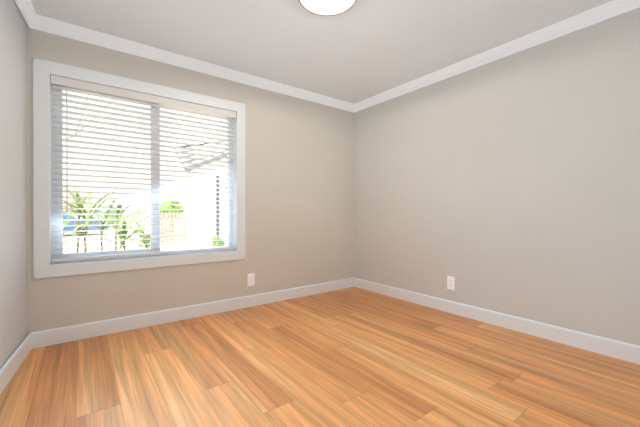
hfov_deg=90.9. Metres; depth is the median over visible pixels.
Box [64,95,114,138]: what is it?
tree
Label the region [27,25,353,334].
wall
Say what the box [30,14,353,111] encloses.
crown molding
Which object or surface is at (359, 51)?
ceiling
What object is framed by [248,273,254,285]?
electrical outlet
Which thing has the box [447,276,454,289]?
electrical outlet
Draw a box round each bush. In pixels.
[160,198,183,216]
[212,237,224,246]
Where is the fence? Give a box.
[160,212,191,240]
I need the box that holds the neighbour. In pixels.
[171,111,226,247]
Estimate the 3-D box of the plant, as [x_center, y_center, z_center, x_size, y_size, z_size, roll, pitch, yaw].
[-2.700,0.445,3.629,2.059,1.691,1.806,0,0,-37]
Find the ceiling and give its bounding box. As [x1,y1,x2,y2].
[30,0,612,103]
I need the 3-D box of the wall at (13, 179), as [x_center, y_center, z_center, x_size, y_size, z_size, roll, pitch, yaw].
[-1.293,-0.225,0.806,0.149,2.440,3.728,0,0,-32]
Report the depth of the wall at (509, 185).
2.64 m
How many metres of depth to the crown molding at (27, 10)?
2.17 m
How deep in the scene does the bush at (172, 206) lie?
14.53 m
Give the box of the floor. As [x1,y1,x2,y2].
[0,287,639,426]
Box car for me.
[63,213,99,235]
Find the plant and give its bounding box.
[63,184,176,252]
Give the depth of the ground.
13.25 m
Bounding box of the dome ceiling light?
[299,0,355,15]
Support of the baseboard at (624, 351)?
attached to the wall at (509, 185)
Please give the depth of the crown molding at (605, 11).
2.64 m
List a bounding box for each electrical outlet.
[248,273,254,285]
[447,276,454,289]
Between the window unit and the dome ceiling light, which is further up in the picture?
the dome ceiling light
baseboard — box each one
[0,333,31,393]
[30,278,353,348]
[354,278,639,364]
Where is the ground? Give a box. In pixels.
[63,226,211,253]
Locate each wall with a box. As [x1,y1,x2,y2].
[0,0,26,368]
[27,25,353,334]
[354,8,639,345]
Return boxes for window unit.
[33,57,245,278]
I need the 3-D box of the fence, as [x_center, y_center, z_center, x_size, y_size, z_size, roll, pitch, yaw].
[-6.524,0.569,14.074,1.570,1.380,0.100,0,0,-37]
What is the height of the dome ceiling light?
0.077 m
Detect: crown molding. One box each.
[15,0,36,27]
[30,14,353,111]
[354,0,639,111]
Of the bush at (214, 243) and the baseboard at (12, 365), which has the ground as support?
the bush at (214, 243)
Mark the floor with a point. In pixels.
(352, 357)
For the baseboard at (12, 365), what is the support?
attached to the wall at (13, 179)

